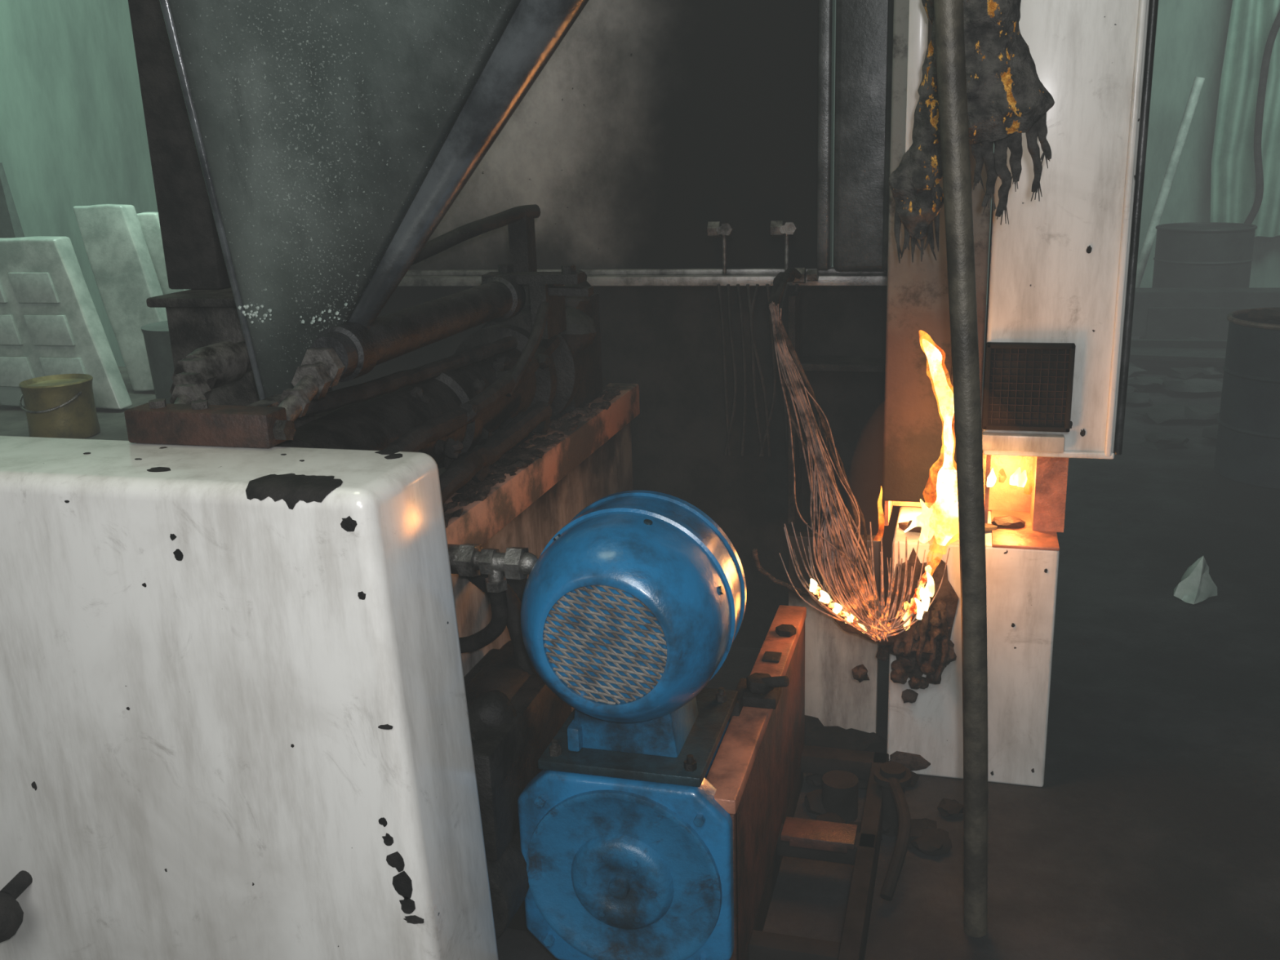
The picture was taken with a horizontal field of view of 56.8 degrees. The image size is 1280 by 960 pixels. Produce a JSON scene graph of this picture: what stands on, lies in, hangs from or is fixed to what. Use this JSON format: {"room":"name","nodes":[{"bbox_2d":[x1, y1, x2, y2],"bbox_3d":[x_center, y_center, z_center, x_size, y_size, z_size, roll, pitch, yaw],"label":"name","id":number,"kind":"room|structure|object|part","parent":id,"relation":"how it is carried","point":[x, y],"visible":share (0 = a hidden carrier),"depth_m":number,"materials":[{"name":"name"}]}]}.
{"room":"fire-damaged room","nodes":[
{"label":"fire-damaged room","id":0,"kind":"room"},
{"bbox_2d":[0,0,158,366],"bbox_3d":[-3.660,-1.856,5.644,0.200,4.000,14.500,3,17,15],"label":"wall","id":1,"kind":"structure","parent":0,"point":[73,132],"depth_m":6.75,"materials":[{"name":"green paint"}]},
{"bbox_2d":[496,305,1279,959],"bbox_3d":[1.803,0.351,4.725,11.400,0.100,14.900,3,17,15],"label":"floor","id":2,"kind":"structure","parent":0,"point":[1151,831],"depth_m":3.12,"materials":[{"name":"concrete"}]},
{"bbox_2d":[0,366,155,440],"bbox_3d":[-2.317,0.038,4.792,2.600,0.740,1.400,3,17,15],"label":"workbench","id":3,"kind":"object","parent":2,"relation":"on","point":[13,420],"visible":0.02,"depth_m":4.34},
{"bbox_2d":[0,162,24,237],"bbox_3d":[-2.752,-0.930,5.224,0.250,0.908,0.100,3,17,15],"label":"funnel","id":4,"kind":"object","parent":3,"relation":"on","point":[10,223],"visible":0.1,"depth_m":5.15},
{"bbox_2d":[18,373,100,439],"bbox_3d":[-1.981,-0.246,4.043,0.230,0.193,0.239,3,17,15],"label":"bucket","id":5,"kind":"object","parent":3,"relation":"on","point":[63,406],"visible":0.94,"depth_m":3.97,"materials":[{"name":"gold metal"}]},
{"bbox_3d":[-2.000,-0.263,3.971,0.230,0.057,0.105,3,17,15],"label":"tin handle","id":6,"kind":"part","parent":5,"relation":"part of","materials":[{"name":"metal"}]},
{"bbox_2d":[0,204,188,408],"bbox_3d":[-2.373,-0.702,4.695,1.232,0.728,0.797,3,17,15],"label":"panels","id":7,"kind":"object","parent":3,"relation":"on","point":[51,324],"visible":0.64,"depth_m":4.48,"materials":[{"name":"plastic"}]},
{"bbox_2d":[140,320,173,403],"bbox_3d":[-1.579,-0.391,4.235,0.340,0.338,0.340,3,17,15],"label":"plastic tub","id":8,"kind":"object","parent":3,"relation":"on","point":[156,337],"visible":0.14,"depth_m":4.09,"materials":[{"name":"grey plastic"}]},
{"bbox_2d":[0,0,963,959],"bbox_3d":[-0.418,-0.386,2.690,2.336,2.613,2.440,3,17,15],"label":"machine","id":9,"kind":"object","parent":2,"relation":"on","point":[270,687],"visible":0.94,"depth_m":2.30,"materials":[{"name":"white paint"}]},
{"bbox_3d":[-1.040,0.704,1.944,0.081,0.082,0.133,3,17,15],"label":"clamp knob","id":10,"kind":"part","parent":9,"relation":"part of","materials":[{"name":"black plastic"}]},
{"bbox_2d":[128,0,588,427],"bbox_3d":[-0.469,-0.874,2.158,1.348,1.580,0.622,3,17,15],"label":"hopper","id":11,"kind":"object","parent":9,"relation":"attached to","point":[304,154],"visible":0.84,"depth_m":2.02,"materials":[{"name":"metal"}]},
{"bbox_3d":[-0.246,-0.041,2.883,0.095,0.095,1.500,3,17,15],"label":"bed rail","id":12,"kind":"part","parent":9,"relation":"part of","materials":[{"name":"orange metal"}]},
{"bbox_3d":[-0.280,-1.325,3.637,1.720,1.340,0.060,3,17,15],"label":"panel","id":13,"kind":"part","parent":9,"relation":"part of","materials":[{"name":"grey metal"}]},
{"bbox_3d":[-0.123,-0.053,3.981,1.950,1.215,0.080,3,17,15],"label":"panel","id":14,"kind":"part","parent":9,"relation":"part of","materials":[{"name":"black metal"}]},
{"bbox_3d":[0.116,0.867,2.751,0.840,0.110,0.930,3,17,15],"label":"frame","id":15,"kind":"part","parent":9,"relation":"part of","materials":[{"name":"metal"}]},
{"bbox_3d":[0.530,-1.275,3.359,0.037,1.338,0.090,3,17,15],"label":"panel trim post","id":16,"kind":"part","parent":9,"relation":"part of","materials":[{"name":"metal"}]},
{"bbox_3d":[0.540,0.439,3.303,0.248,0.600,0.050,3,17,15],"label":"scorched panel","id":17,"kind":"part","parent":9,"relation":"part of","materials":[{"name":"white paint"}]},
{"bbox_2d":[751,301,956,703],"bbox_3d":[0.526,0.089,2.920,0.524,1.041,0.157,2,16,14],"label":"wire bundle","id":18,"kind":"object","parent":9,"relation":"attached to","point":[919,642],"visible":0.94,"depth_m":2.95,"materials":[{"name":"orange metal"}]},
{"bbox_2d":[809,330,1034,631],"bbox_3d":[0.670,0.039,2.849,0.536,0.778,0.220,3,17,15],"label":"fire","id":19,"kind":"object","parent":18,"relation":"on","point":[940,519],"visible":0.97,"depth_m":2.88,"materials":[{"name":"yellow"}]},
{"bbox_2d":[891,0,1054,263],"bbox_3d":[0.601,-0.872,2.258,0.203,0.927,0.351,-12,19,-30],"label":"insulation","id":20,"kind":"object","parent":9,"relation":"hanging from","point":[1006,96],"visible":0.78,"depth_m":2.23,"materials":[{"name":"fabric"}]},
{"bbox_2d":[517,718,734,959],"bbox_3d":[0.028,0.745,2.432,0.410,0.527,0.500,3,17,15],"label":"gearbox","id":21,"kind":"object","parent":2,"relation":"on","point":[618,868],"visible":0.84,"depth_m":2.19,"materials":[{"name":"blue metal"}]},
{"bbox_2d":[520,490,746,786],"bbox_3d":[-0.006,0.273,2.240,0.394,0.482,0.413,3,17,15],"label":"motor","id":22,"kind":"object","parent":21,"relation":"on","point":[630,610],"visible":1,"depth_m":2.07,"materials":[{"name":"blue metal"}]},
{"bbox_3d":[0.007,0.487,2.329,0.310,0.019,0.360,3,17,15],"label":"foot plate","id":23,"kind":"part","parent":22,"relation":"part of","materials":[{"name":"metal"}]},
{"bbox_2d":[933,0,987,937],"bbox_3d":[0.580,-0.385,2.175,0.240,2.803,0.049,3,17,15],"label":"steel pole","id":24,"kind":"object","parent":2,"relation":"on","point":[948,14],"visible":1,"depth_m":2.24,"materials":[{"name":"grey metal"}]},
{"bbox_2d":[881,0,1158,786],"bbox_3d":[0.911,-0.557,2.919,0.573,2.700,0.414,3,17,15],"label":"tall cabinet","id":25,"kind":"object","parent":2,"relation":"on","point":[1062,270],"visible":0.83,"depth_m":2.86,"materials":[{"name":"white metal"}]},
{"bbox_3d":[0.631,-1.226,2.656,0.045,1.250,0.027,3,17,15],"label":"cable column trim","id":26,"kind":"part","parent":25,"relation":"part of","materials":[{"name":"white paint"}]},
{"bbox_3d":[0.987,0.126,3.045,0.158,0.008,0.297,3,17,15],"label":"terminal box lid","id":27,"kind":"part","parent":25,"relation":"part of","materials":[{"name":"metal"}]},
{"bbox_2d":[982,342,1075,453],"bbox_3d":[0.943,-0.201,2.880,0.203,0.265,0.035,3,17,15],"label":"vent","id":28,"kind":"object","parent":25,"relation":"attached to","point":[1029,393],"depth_m":2.88,"materials":[{"name":"black metal"}]},
{"bbox_2d":[1135,76,1204,288],"bbox_3d":[4.545,-2.448,10.301,0.508,1.997,0.080,3,17,15],"label":"tube","id":29,"kind":"object","parent":2,"relation":"on","point":[1197,84],"visible":0.8,"depth_m":10.21,"materials":[{"name":"plastic"}]},
{"bbox_2d":[1170,556,1217,604],"bbox_3d":[1.997,0.356,4.251,0.155,0.148,0.130,-16,21,-39],"label":"paper scrap","id":30,"kind":"object","parent":2,"relation":"on","point":[1197,585],"visible":1,"depth_m":4.24,"materials":[{"name":"paper"}]},
{"bbox_2d":[1125,287,1279,450],"bbox_3d":[4.010,-0.824,7.794,1.960,0.382,4.009,3,17,15],"label":"pile","id":31,"kind":"object","parent":2,"relation":"on","point":[1184,330],"visible":0.55,"depth_m":8.30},
{"bbox_2d":[1151,222,1257,288],"bbox_3d":[4.706,-1.719,9.930,0.766,0.813,0.766,3,17,15],"label":"drum","id":32,"kind":"object","parent":2,"relation":"on","point":[1197,255],"visible":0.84,"depth_m":9.60,"materials":[{"name":"grey metal"}]},
{"bbox_2d":[1213,306,1279,490],"bbox_3d":[3.082,-0.416,5.590,0.626,0.812,0.626,3,17,15],"label":"drum","id":33,"kind":"object","parent":2,"relation":"on","point":[1247,450],"visible":1,"depth_m":5.47,"materials":[{"name":"grey metal"}]},
{"bbox_2d":[1244,9,1279,224],"bbox_3d":[5.297,-2.734,10.107,0.238,2.595,0.057,3,17,15],"label":"hose","id":34,"kind":"object","parent":2,"relation":"on","point":[1276,25],"visible":0.69,"depth_m":10.01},
{"bbox_2d":[831,0,1279,305],"bbox_3d":[3.691,-3.635,10.952,11.400,4.000,0.200,3,17,15],"label":"wall","id":35,"kind":"structure","parent":0,"point":[1190,41],"depth_m":10.63,"materials":[{"name":"green paint"}]},
{"bbox_3d":[1.666,-3.588,3.595,11.400,0.100,14.900,3,17,15],"label":"ceiling","id":36,"kind":"structure","parent":0,"visible":0},
{"bbox_2d":[1210,0,1279,236],"bbox_3d":[5.918,-3.726,9.852,1.947,3.330,0.214,3,17,15],"label":"curtain","id":37,"kind":"object","parent":36,"relation":"hanging from","point":[1233,180],"visible":0.77,"depth_m":10.25,"materials":[{"name":"fabric"}]}
]}

